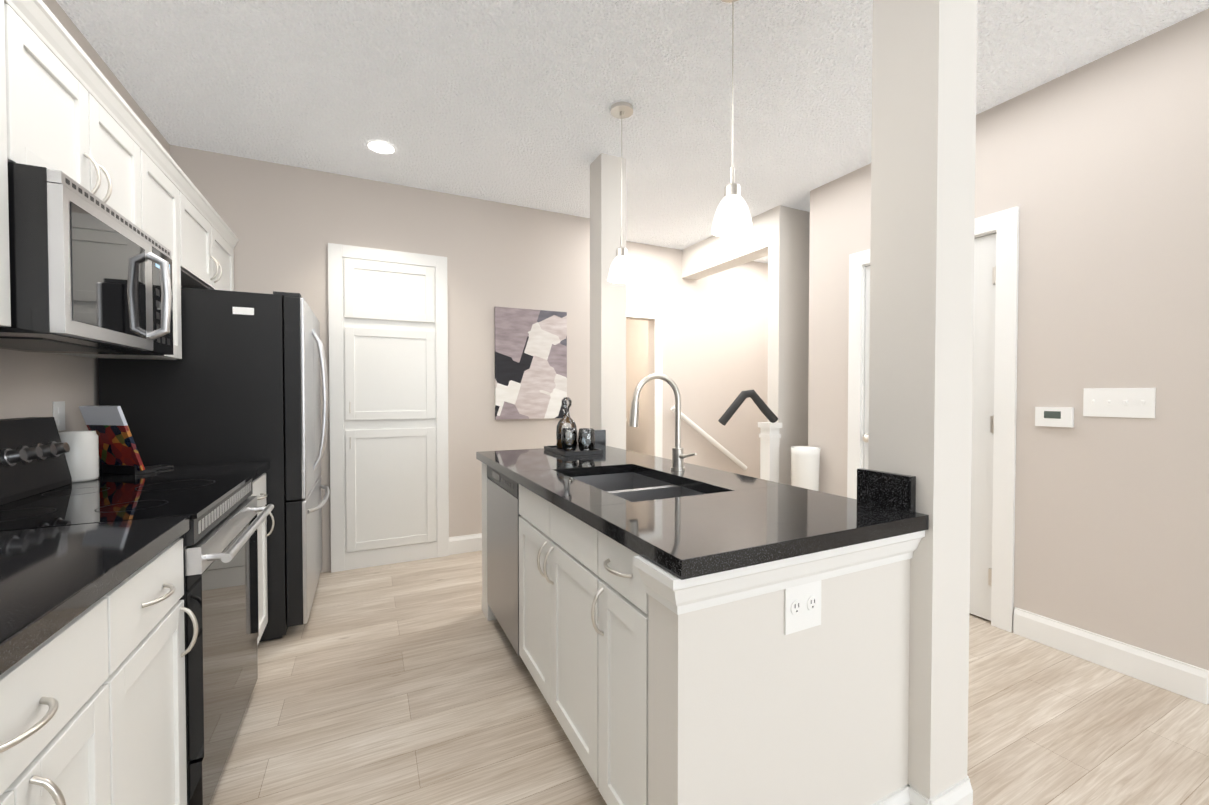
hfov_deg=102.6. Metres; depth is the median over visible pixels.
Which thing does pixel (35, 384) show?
wall
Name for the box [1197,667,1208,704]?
baseboard
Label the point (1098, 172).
wall
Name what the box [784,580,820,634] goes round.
electrical outlet plate
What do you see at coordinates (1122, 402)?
switch plate
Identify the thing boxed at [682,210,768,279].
header beam
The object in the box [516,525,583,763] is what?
base cabinet
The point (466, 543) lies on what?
baseboard
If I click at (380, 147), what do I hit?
recessed light
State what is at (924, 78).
column
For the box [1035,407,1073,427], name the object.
thermostat
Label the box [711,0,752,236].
pendant light
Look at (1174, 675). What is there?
baseboard
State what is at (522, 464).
countertop
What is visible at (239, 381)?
fridge
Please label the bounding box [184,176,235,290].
upper cabinet
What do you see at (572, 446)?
tray
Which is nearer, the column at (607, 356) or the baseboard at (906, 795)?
the baseboard at (906, 795)
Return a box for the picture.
[494,307,566,419]
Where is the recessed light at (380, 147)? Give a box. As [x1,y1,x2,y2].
[366,140,395,153]
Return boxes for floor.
[209,551,1208,804]
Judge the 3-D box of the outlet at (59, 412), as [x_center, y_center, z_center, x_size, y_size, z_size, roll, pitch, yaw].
[-2.120,0.053,1.883,0.008,0.115,0.072,0,1,-26]
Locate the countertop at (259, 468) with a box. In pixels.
[72,461,269,483]
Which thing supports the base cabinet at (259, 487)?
on the floor
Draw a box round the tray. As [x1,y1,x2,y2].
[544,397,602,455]
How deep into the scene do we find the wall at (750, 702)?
1.15 m
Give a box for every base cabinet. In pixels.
[0,577,139,804]
[136,538,195,804]
[196,473,271,645]
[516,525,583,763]
[584,525,647,804]
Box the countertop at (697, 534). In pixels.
[580,485,928,579]
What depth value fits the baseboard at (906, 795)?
1.34 m
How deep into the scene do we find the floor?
1.84 m
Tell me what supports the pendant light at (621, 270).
hanging from the ceiling
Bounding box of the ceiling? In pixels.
[56,0,1208,262]
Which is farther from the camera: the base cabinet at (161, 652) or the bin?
the bin
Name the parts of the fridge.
door, door, handle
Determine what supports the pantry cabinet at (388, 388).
on the floor
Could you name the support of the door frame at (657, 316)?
attached to the wall at (715, 345)
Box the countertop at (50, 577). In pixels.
[0,515,190,676]
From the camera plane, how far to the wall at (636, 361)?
6.79 m
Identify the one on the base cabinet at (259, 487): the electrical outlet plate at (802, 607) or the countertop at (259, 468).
the countertop at (259, 468)
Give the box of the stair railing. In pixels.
[670,390,781,482]
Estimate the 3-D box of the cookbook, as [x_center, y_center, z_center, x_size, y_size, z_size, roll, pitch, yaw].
[-1.992,0.152,2.004,0.264,0.281,0.276,0,1,-26]
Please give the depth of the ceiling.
2.39 m
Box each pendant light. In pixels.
[608,101,635,282]
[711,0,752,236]
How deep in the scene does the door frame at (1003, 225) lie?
2.56 m
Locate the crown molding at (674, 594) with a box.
[633,530,924,614]
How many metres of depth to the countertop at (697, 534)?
1.23 m
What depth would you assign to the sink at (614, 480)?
2.21 m
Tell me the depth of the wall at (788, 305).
4.02 m
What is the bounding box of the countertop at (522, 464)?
[476,445,675,480]
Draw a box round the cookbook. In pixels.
[79,406,172,474]
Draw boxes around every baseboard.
[449,533,481,554]
[872,784,928,804]
[1013,607,1196,700]
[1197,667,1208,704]
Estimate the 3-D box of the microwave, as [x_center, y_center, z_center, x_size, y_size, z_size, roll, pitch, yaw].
[-1.665,-0.377,1.470,0.459,0.411,0.758,0,1,-26]
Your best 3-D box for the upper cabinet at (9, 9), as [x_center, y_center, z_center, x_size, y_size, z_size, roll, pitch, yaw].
[-1.379,-0.594,0.716,0.310,0.850,0.828,0,1,-26]
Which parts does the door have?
right door knob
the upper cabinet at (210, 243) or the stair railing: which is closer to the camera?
the upper cabinet at (210, 243)
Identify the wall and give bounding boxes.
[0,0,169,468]
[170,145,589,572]
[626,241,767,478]
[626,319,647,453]
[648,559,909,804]
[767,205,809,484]
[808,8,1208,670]
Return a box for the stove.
[0,417,273,804]
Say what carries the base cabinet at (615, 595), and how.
on the floor
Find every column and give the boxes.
[590,153,625,449]
[868,0,977,799]
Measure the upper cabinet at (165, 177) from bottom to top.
0.850 m
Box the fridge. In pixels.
[98,287,329,641]
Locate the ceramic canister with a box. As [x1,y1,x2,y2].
[59,431,98,482]
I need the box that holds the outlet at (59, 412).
[53,401,64,430]
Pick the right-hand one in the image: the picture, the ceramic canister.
the picture
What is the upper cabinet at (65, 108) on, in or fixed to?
attached to the wall at (35, 384)
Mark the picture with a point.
(530, 363)
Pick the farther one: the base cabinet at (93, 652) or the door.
the door
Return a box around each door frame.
[626,309,662,457]
[847,206,1018,632]
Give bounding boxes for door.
[862,233,995,620]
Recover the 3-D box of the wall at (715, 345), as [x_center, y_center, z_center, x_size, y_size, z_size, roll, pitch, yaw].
[2.367,-0.250,6.003,6.300,2.780,0.120,0,1,-26]
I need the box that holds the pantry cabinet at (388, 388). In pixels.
[328,243,448,572]
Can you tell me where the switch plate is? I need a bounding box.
[1083,388,1155,417]
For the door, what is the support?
in the wall at (1098, 172)
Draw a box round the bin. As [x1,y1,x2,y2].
[791,446,820,490]
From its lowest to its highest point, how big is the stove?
1.162 m
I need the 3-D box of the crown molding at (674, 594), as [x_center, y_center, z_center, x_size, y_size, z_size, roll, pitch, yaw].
[0.473,0.394,1.217,0.827,0.090,0.160,0,1,-26]
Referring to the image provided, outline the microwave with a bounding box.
[0,162,172,355]
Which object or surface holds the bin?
on the floor
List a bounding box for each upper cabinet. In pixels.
[0,0,19,326]
[20,0,147,233]
[57,132,187,359]
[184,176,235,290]
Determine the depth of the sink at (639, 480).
2.18 m
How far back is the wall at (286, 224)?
3.74 m

